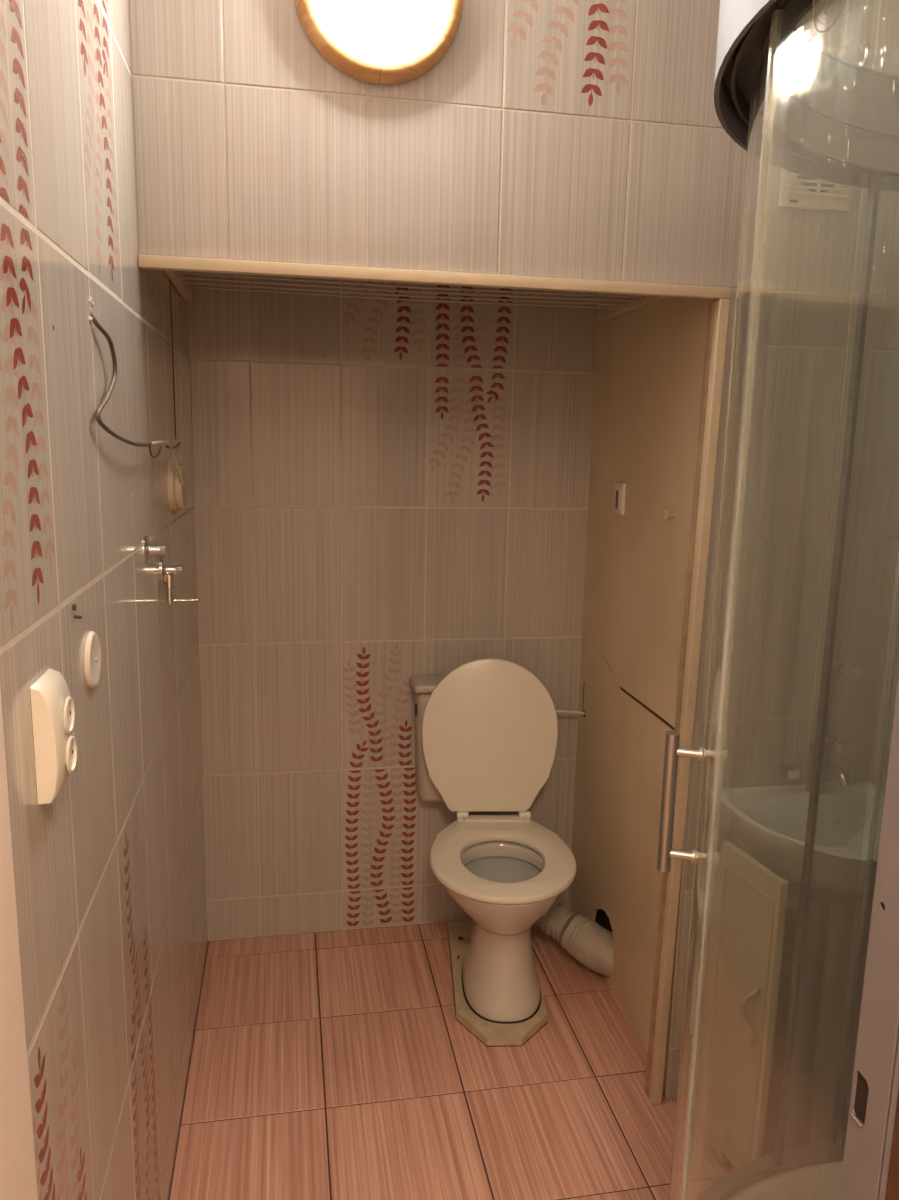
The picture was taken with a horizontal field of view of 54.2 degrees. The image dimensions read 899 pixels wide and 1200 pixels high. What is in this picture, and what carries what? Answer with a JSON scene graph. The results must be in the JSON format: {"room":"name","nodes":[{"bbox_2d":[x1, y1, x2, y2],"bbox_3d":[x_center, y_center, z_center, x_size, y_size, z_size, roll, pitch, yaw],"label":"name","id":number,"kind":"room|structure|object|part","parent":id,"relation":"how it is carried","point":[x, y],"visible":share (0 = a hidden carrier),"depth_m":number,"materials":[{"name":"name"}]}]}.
{"room":"bathroom","nodes":[
{"label":"bathroom","id":0,"kind":"room"},
{"bbox_2d":[0,0,207,1199],"bbox_3d":[-0.434,0.120,0.647,0.123,2.670,3.966,-1,10,-10],"label":"wall","id":1,"kind":"structure","parent":0,"point":[110,873],"depth_m":1.15,"materials":[{"name":"beige tile"}]},
{"bbox_2d":[0,0,29,218],"bbox_3d":[-0.407,-0.562,0.775,0.001,0.391,0.207,-1,10,-10],"label":"print","id":2,"kind":"object","parent":1,"relation":"attached to","point":[14,68],"depth_m":0.85,"materials":[{"name":"red tile"}]},
{"bbox_2d":[0,223,53,630],"bbox_3d":[-0.415,-0.170,0.846,0.001,0.382,0.208,-1,10,-10],"label":"print","id":3,"kind":"object","parent":1,"relation":"attached to","point":[26,473],"depth_m":0.86,"materials":[{"name":"red tile"}]},
{"bbox_2d":[30,668,76,803],"bbox_3d":[-0.413,0.141,0.924,0.024,0.125,0.076,-1,10,-10],"label":"double socket","id":4,"kind":"object","parent":1,"relation":"attached to","point":[52,705],"visible":1,"depth_m":0.89,"materials":[{"name":"white plastic"}]},
{"bbox_2d":[33,981,86,1199],"bbox_3d":[-0.429,0.621,0.980,0.001,0.388,0.191,-1,10,-10],"label":"print","id":5,"kind":"object","parent":1,"relation":"attached to","point":[59,1089],"depth_m":0.97,"materials":[{"name":"red tile"}]},
{"bbox_2d":[72,604,81,618],"bbox_3d":[-0.448,0.014,1.058,0.009,0.020,0.015,-1,10,-10],"label":"plug","id":6,"kind":"object","parent":1,"relation":"attached to","point":[73,605],"visible":1,"depth_m":1.06,"materials":[{"name":"silver metal"}]},
{"bbox_2d":[84,631,100,687],"bbox_3d":[-0.463,0.077,1.143,0.008,0.074,0.074,-1,10,-10],"label":"cover","id":7,"kind":"object","parent":1,"relation":"attached to","point":[92,653],"visible":1,"depth_m":1.13,"materials":[{"name":"white plastic"}]},
{"bbox_2d":[78,0,119,280],"bbox_3d":[-0.495,-0.650,1.244,0.001,0.382,0.238,-1,10,-10],"label":"print","id":8,"kind":"object","parent":1,"relation":"on","point":[95,53],"depth_m":1.24,"materials":[{"name":"red tile"}]},
{"bbox_2d":[120,808,148,1061],"bbox_3d":[-0.517,0.535,1.449,0.001,0.388,0.221,-1,10,-10],"label":"print","id":9,"kind":"object","parent":1,"relation":"on","point":[134,917],"depth_m":1.43,"materials":[{"name":"red tile"}]},
{"bbox_2d":[90,309,183,483],"bbox_3d":[-0.527,-0.319,1.540,0.031,0.270,0.780,0,10,-8],"label":"hanging cable","id":10,"kind":"object","parent":1,"relation":"hanging from","point":[102,330],"visible":0.99,"depth_m":1.25,"materials":[{"name":"black plastic"}]},
{"bbox_2d":[132,997,158,1199],"bbox_3d":[-0.526,0.926,1.525,0.001,0.391,0.225,-1,10,-10],"label":"print","id":11,"kind":"object","parent":1,"relation":"attached to","point":[145,1126],"depth_m":1.52,"materials":[{"name":"red tile"}]},
{"bbox_2d":[143,535,167,564],"bbox_3d":[-0.534,-0.091,1.602,0.038,0.054,0.054,-1,10,-10],"label":"valve","id":12,"kind":"object","parent":1,"relation":"attached to","point":[148,549],"visible":1,"depth_m":1.59,"materials":[{"name":"silver metal"}]},
{"bbox_2d":[168,457,185,512],"bbox_3d":[-0.609,-0.257,1.969,0.027,0.124,0.124,-1,10,-10],"label":"junction box","id":13,"kind":"object","parent":1,"relation":"attached to","point":[176,490],"visible":0.89,"depth_m":1.94,"materials":[{"name":"plastic"}]},
{"bbox_2d":[161,557,200,605],"bbox_3d":[-0.556,-0.038,1.824,0.074,0.103,0.054,-1,10,-10],"label":"valve","id":14,"kind":"object","parent":1,"relation":"attached to","point":[167,572],"visible":1,"depth_m":1.81,"materials":[{"name":"silver metal"}]},
{"bbox_3d":[-0.557,0.001,1.831,0.066,0.005,0.005,-1,10,-10],"label":"rod","id":15,"kind":"part","parent":14,"relation":"part of","materials":[{"name":"silver metal"}]},
{"bbox_2d":[187,271,597,940],"bbox_3d":[-0.094,-0.234,2.653,1.528,2.670,0.120,-1,10,-10],"label":"wall","id":16,"kind":"structure","parent":0,"point":[387,492],"depth_m":2.60,"materials":[{"name":"beige tile"}]},
{"bbox_2d":[343,643,412,767],"bbox_3d":[-0.213,0.321,2.671,0.221,0.388,0.001,-1,10,-10],"label":"print","id":17,"kind":"object","parent":16,"relation":"on","point":[378,689],"depth_m":2.67,"materials":[{"name":"red tile"}]},
{"bbox_2d":[345,768,415,888],"bbox_3d":[-0.215,0.714,2.743,0.225,0.391,0.001,-1,10,-10],"label":"print","id":18,"kind":"object","parent":16,"relation":"attached to","point":[380,803],"depth_m":2.74,"materials":[{"name":"red tile"}]},
{"bbox_2d":[346,887,414,925],"bbox_3d":[-0.218,0.976,2.791,0.219,0.125,0.001,-1,10,-10],"label":"print","id":19,"kind":"object","parent":16,"relation":"attached to","point":[365,906],"depth_m":2.79,"materials":[{"name":"red tile"}]},
{"bbox_2d":[343,281,425,360],"bbox_3d":[-0.180,-0.862,2.460,0.238,0.382,0.001,-1,10,-10],"label":"print","id":20,"kind":"object","parent":16,"relation":"attached to","point":[373,329],"depth_m":2.47,"materials":[{"name":"red tile"}]},
{"bbox_2d":[429,373,506,503],"bbox_3d":[0.058,-0.471,2.576,0.238,0.382,0.001,-1,10,-10],"label":"print","id":21,"kind":"object","parent":16,"relation":"attached to","point":[468,411],"depth_m":2.58,"materials":[{"name":"red tile"}]},
{"bbox_2d":[435,285,512,368],"bbox_3d":[0.071,-0.864,2.506,0.224,0.391,0.001,-1,10,-10],"label":"print","id":22,"kind":"object","parent":16,"relation":"attached to","point":[467,335],"depth_m":2.52,"materials":[{"name":"red tile"}]},
{"bbox_2d":[168,920,773,1199],"bbox_3d":[0.380,1.420,0.996,1.818,0.080,4.085,-1,10,-10],"label":"floor","id":23,"kind":"structure","parent":0,"point":[330,1065],"depth_m":2.10,"materials":[{"name":"tile"}]},
{"bbox_2d":[410,658,576,1023],"bbox_3d":[0.134,0.638,2.451,0.418,0.882,0.659,-1,10,-10],"label":"toilet","id":24,"kind":"object","parent":23,"relation":"on","point":[486,730],"visible":1,"depth_m":2.55,"materials":[{"name":"ceramic"}]},
{"bbox_3d":[0.075,0.434,2.686,0.364,0.350,0.105,-1,10,-10],"label":"tank","id":25,"kind":"part","parent":24,"relation":"part of","materials":[{"name":"ceramic"}]},
{"bbox_3d":[0.079,0.248,2.647,0.388,0.028,0.120,-1,10,-10],"label":"tank lid","id":26,"kind":"part","parent":24,"relation":"part of","materials":[{"name":"ceramic"}]},
{"bbox_3d":[0.118,0.396,2.575,0.400,0.449,0.070,1,10,-3],"label":"lid","id":27,"kind":"part","parent":24,"relation":"part of","materials":[{"name":"beige plastic"}]},
{"bbox_3d":[0.135,0.893,2.424,0.348,0.392,0.499,1,10,-3],"label":"bowl","id":28,"kind":"part","parent":24,"relation":"part of","materials":[{"name":"ceramic"}]},
{"bbox_3d":[0.141,0.691,2.354,0.388,0.021,0.452,1,10,-3],"label":"seat","id":29,"kind":"part","parent":24,"relation":"part of","materials":[{"name":"beige plastic"}]},
{"bbox_2d":[556,710,584,714],"bbox_3d":[0.345,0.349,2.705,0.171,0.027,0.019,-2,11,-15],"label":"pipe","id":30,"kind":"object","parent":24,"relation":"attached to","point":[557,711],"visible":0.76,"depth_m":2.70,"materials":[{"name":"white plastic"}]},
{"bbox_2d":[535,900,613,975],"bbox_3d":[0.353,0.976,2.611,0.404,0.193,0.140,8,12,32],"label":"pipe","id":31,"kind":"object","parent":24,"relation":"attached to","point":[584,939],"visible":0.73,"depth_m":2.54,"materials":[{"name":"plastic"}]},
{"bbox_2d":[448,921,547,1046],"bbox_3d":[0.131,1.082,2.530,0.246,0.031,0.558,1,10,-3],"label":"plinth","id":32,"kind":"object","parent":23,"relation":"on","point":[491,1034],"visible":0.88,"depth_m":2.34,"materials":[{"name":"paint"}]},
{"bbox_2d":[657,0,898,1199],"bbox_3d":[0.689,0.288,1.190,0.868,2.089,0.827,-1,10,-10],"label":"cabin","id":33,"kind":"object","parent":23,"relation":"on","point":[797,106],"visible":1,"depth_m":1.29,"materials":[{"name":"plastic"}]},
{"bbox_3d":[0.336,0.284,1.219,0.083,0.202,0.024,4,11,16],"label":"handle","id":34,"kind":"part","parent":33,"relation":"part of","materials":[{"name":"metal"}]},
{"bbox_3d":[0.346,0.284,1.028,0.041,1.787,0.443,1,10,-1],"label":"sliding door","id":35,"kind":"part","parent":33,"relation":"part of","materials":[{"name":"clear glass"}]},
{"bbox_3d":[0.546,1.139,1.440,0.377,0.021,1.157,9,13,36],"label":"rail","id":36,"kind":"part","parent":33,"relation":"part of","materials":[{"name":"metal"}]},
{"bbox_2d":[728,1161,842,1199],"bbox_3d":[0.671,1.243,1.362,0.863,0.149,0.808,-1,10,-10],"label":"tray","id":37,"kind":"object","parent":33,"relation":"on","point":[800,1180],"depth_m":1.70,"materials":[{"name":"plastic"}]},
{"bbox_3d":[0.708,-0.666,1.021,0.865,0.140,0.810,-1,10,-10],"label":"rail","id":38,"kind":"part","parent":33,"relation":"part of","materials":[{"name":"black metal"}]},
{"bbox_3d":[0.600,-0.688,1.100,0.353,0.130,1.112,9,13,36],"label":"rail","id":39,"kind":"part","parent":33,"relation":"part of","materials":[{"name":"glass"}]},
{"bbox_3d":[0.685,0.186,1.556,0.024,0.162,0.082,-1,10,-10],"label":"handle","id":40,"kind":"part","parent":33,"relation":"part of","materials":[{"name":"metal"}]},
{"bbox_2d":[685,841,872,1167],"bbox_3d":[0.759,0.848,1.898,0.409,0.702,0.319,-1,10,-10],"label":"base cabinet","id":41,"kind":"object","parent":23,"relation":"on","point":[748,914],"visible":0.74,"depth_m":1.84,"materials":[{"name":"wood"}]},
{"bbox_3d":[0.576,0.893,1.929,0.014,0.595,0.208,-1,10,-10],"label":"panel","id":42,"kind":"part","parent":41,"relation":"part of","materials":[{"name":"white wood"}]},
{"bbox_3d":[0.595,0.843,1.796,0.021,0.582,0.159,-2,11,-18],"label":"moulding","id":43,"kind":"part","parent":41,"relation":"part of","materials":[{"name":"white wood"}]},
{"bbox_3d":[0.595,0.843,1.796,0.016,0.662,0.183,-2,11,-18],"label":"door","id":44,"kind":"part","parent":41,"relation":"part of","materials":[{"name":"white wood"}]},
{"bbox_3d":[0.592,0.813,1.739,0.012,0.118,0.040,-7,13,-38],"label":"handle","id":45,"kind":"part","parent":41,"relation":"part of","materials":[{"name":"plastic"}]},
{"bbox_3d":[0.765,0.606,1.912,0.356,0.014,0.208,-1,10,-10],"label":"panel","id":46,"kind":"part","parent":41,"relation":"part of","materials":[{"name":"white wood"}]},
{"bbox_3d":[0.753,1.167,2.013,0.356,0.014,0.208,-1,10,-10],"label":"panel","id":47,"kind":"part","parent":41,"relation":"part of","materials":[{"name":"white wood"}]},
{"bbox_2d":[709,781,885,897],"bbox_3d":[0.806,0.528,1.830,0.400,0.155,0.368,-1,10,-10],"label":"sink","id":48,"kind":"object","parent":41,"relation":"in","point":[767,823],"visible":0.86,"depth_m":1.92,"materials":[{"name":"ceramic"}]},
{"bbox_2d":[805,743,850,793],"bbox_3d":[0.826,0.366,1.906,0.042,0.138,0.134,-1,10,-10],"label":"tap","id":49,"kind":"object","parent":48,"relation":"on","point":[841,775],"visible":0.67,"depth_m":1.92,"materials":[{"name":"metal"}]},
{"bbox_3d":[0.828,0.373,1.894,0.021,0.038,0.108,-1,10,-10],"label":"spout","id":50,"kind":"part","parent":49,"relation":"part of","materials":[{"name":"metal"}]},
{"bbox_3d":[0.741,0.868,2.059,0.356,0.554,0.008,-1,10,-10],"label":"panel","id":51,"kind":"part","parent":41,"relation":"part of","materials":[{"name":"white wood"}]},
{"bbox_3d":[0.874,0.895,1.867,0.193,0.564,0.017,-1,10,-10],"label":"door","id":52,"kind":"part","parent":41,"relation":"part of","materials":[{"name":"white wood"}]},
{"bbox_2d":[128,0,898,1097],"bbox_3d":[0.208,-0.104,1.823,1.578,2.620,0.057,-1,10,-10],"label":"wall","id":53,"kind":"structure","parent":0,"point":[572,139],"depth_m":1.69,"materials":[{"name":"beige tile"}]},
{"bbox_2d":[295,0,462,84],"bbox_3d":[-0.117,-1.064,1.512,0.298,0.298,0.086,-1,10,-10],"label":"wall lamp","id":54,"kind":"object","parent":53,"relation":"attached to","point":[383,42],"visible":1,"depth_m":1.52,"materials":[{"name":"white glass"}]},
{"bbox_3d":[-0.116,-1.063,1.506,0.239,0.239,0.072,-1,10,-10],"label":"lamp shade","id":55,"kind":"part","parent":54,"relation":"part of","materials":[{"name":"white glass"}]},
{"bbox_2d":[163,270,665,320],"bbox_3d":[-0.066,-0.734,2.055,1.132,0.028,0.660,-1,10,-10],"label":"drying rack","id":56,"kind":"object","parent":53,"relation":"attached to","point":[178,280],"visible":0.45,"depth_m":2.12,"materials":[{"name":"white metal"}]},
{"bbox_2d":[138,254,730,299],"bbox_3d":[0.004,-0.608,1.663,1.130,0.022,0.024,-1,10,-10],"label":"trim","id":57,"kind":"structure","parent":53,"relation":"attached to","point":[152,262],"depth_m":1.64,"materials":[{"name":"beige wood"}]},
{"bbox_2d":[507,0,628,105],"bbox_3d":[0.224,-1.108,1.612,0.238,0.382,0.001,-1,10,-10],"label":"print","id":58,"kind":"object","parent":53,"relation":"attached to","point":[560,52],"depth_m":1.63,"materials":[{"name":"red tile"}]},
{"bbox_2d":[645,298,729,1103],"bbox_3d":[0.518,0.291,1.924,0.047,1.819,0.024,-1,10,-10],"label":"trim","id":59,"kind":"structure","parent":53,"relation":"attached to","point":[721,310],"depth_m":1.89,"materials":[{"name":"beige wood"}]},
{"bbox_2d":[779,762,799,778],"bbox_3d":[0.755,0.378,1.960,0.028,0.026,0.046,-1,10,-10],"label":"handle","id":60,"kind":"object","parent":53,"relation":"attached to","point":[789,771],"visible":1,"depth_m":1.94,"materials":[{"name":"silver metal"}]},
{"bbox_3d":[0.753,0.376,1.972,0.018,0.018,0.022,-1,10,-10],"label":"stem","id":61,"kind":"part","parent":60,"relation":"part of","materials":[{"name":"silver metal"}]},
{"bbox_2d":[779,169,851,211],"bbox_3d":[0.732,-0.857,1.744,0.152,0.152,0.018,-1,10,-10],"label":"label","id":62,"kind":"object","parent":53,"relation":"in","point":[797,191],"visible":0.3,"depth_m":1.75,"materials":[{"name":"paper"}]},
{"bbox_2d":[569,293,712,1098],"bbox_3d":[0.501,-0.179,2.273,0.045,2.620,0.852,0,10,-8],"label":"wall","id":63,"kind":"structure","parent":0,"point":[649,358],"depth_m":2.31,"materials":[{"name":"beige wood"}]},
{"bbox_2d":[613,482,625,514],"bbox_3d":[0.456,-0.274,2.373,0.014,0.084,0.060,-1,10,-10],"label":"light switch","id":64,"kind":"object","parent":63,"relation":"attached to","point":[619,489],"visible":1,"depth_m":2.35,"materials":[{"name":"white plastic"}]},
{"bbox_3d":[0.453,-0.271,2.367,0.003,0.060,0.032,-1,10,-10],"label":"rocker frame","id":65,"kind":"part","parent":64,"relation":"part of","materials":[{"name":"white plastic"}]},
{"bbox_3d":[0.513,-0.439,2.083,0.007,1.440,0.524,0,10,-9],"label":"board panel","id":66,"kind":"part","parent":63,"relation":"part of","materials":[{"name":"beige wood"}]},
{"bbox_2d":[663,510,674,520],"bbox_3d":[0.506,-0.196,2.028,0.028,0.025,0.025,-1,10,-10],"label":"handle","id":67,"kind":"object","parent":63,"relation":"attached to","point":[666,515],"visible":1,"depth_m":2.02,"materials":[{"name":"plastic"}]},
{"bbox_2d":[872,541,898,790],"bbox_3d":[1.155,0.021,1.375,0.120,2.670,1.316,-1,10,-10],"label":"wall","id":68,"kind":"structure","parent":0,"point":[891,670],"depth_m":1.97,"materials":[{"name":"beige tile"}]},
{"bbox_3d":[0.876,0.136,0.705,0.915,2.670,0.120,-1,10,-10],"label":"wall","id":69,"kind":"structure","parent":0,"visible":0},
{"bbox_2d":[839,678,898,1199],"bbox_3d":[0.375,0.363,0.712,0.074,2.100,0.042,-1,10,-10],"label":"door frame","id":70,"kind":"structure","parent":69,"relation":"in","point":[875,1083],"depth_m":0.70,"materials":[{"name":"paint"}]},
{"bbox_2d":[886,1095,898,1199],"bbox_3d":[0.394,0.379,0.626,0.058,2.100,0.134,-1,10,-10],"label":"door","id":71,"kind":"structure","parent":69,"relation":"in","point":[892,1193],"depth_m":0.69,"materials":[{"name":"brown wood"}]}
]}

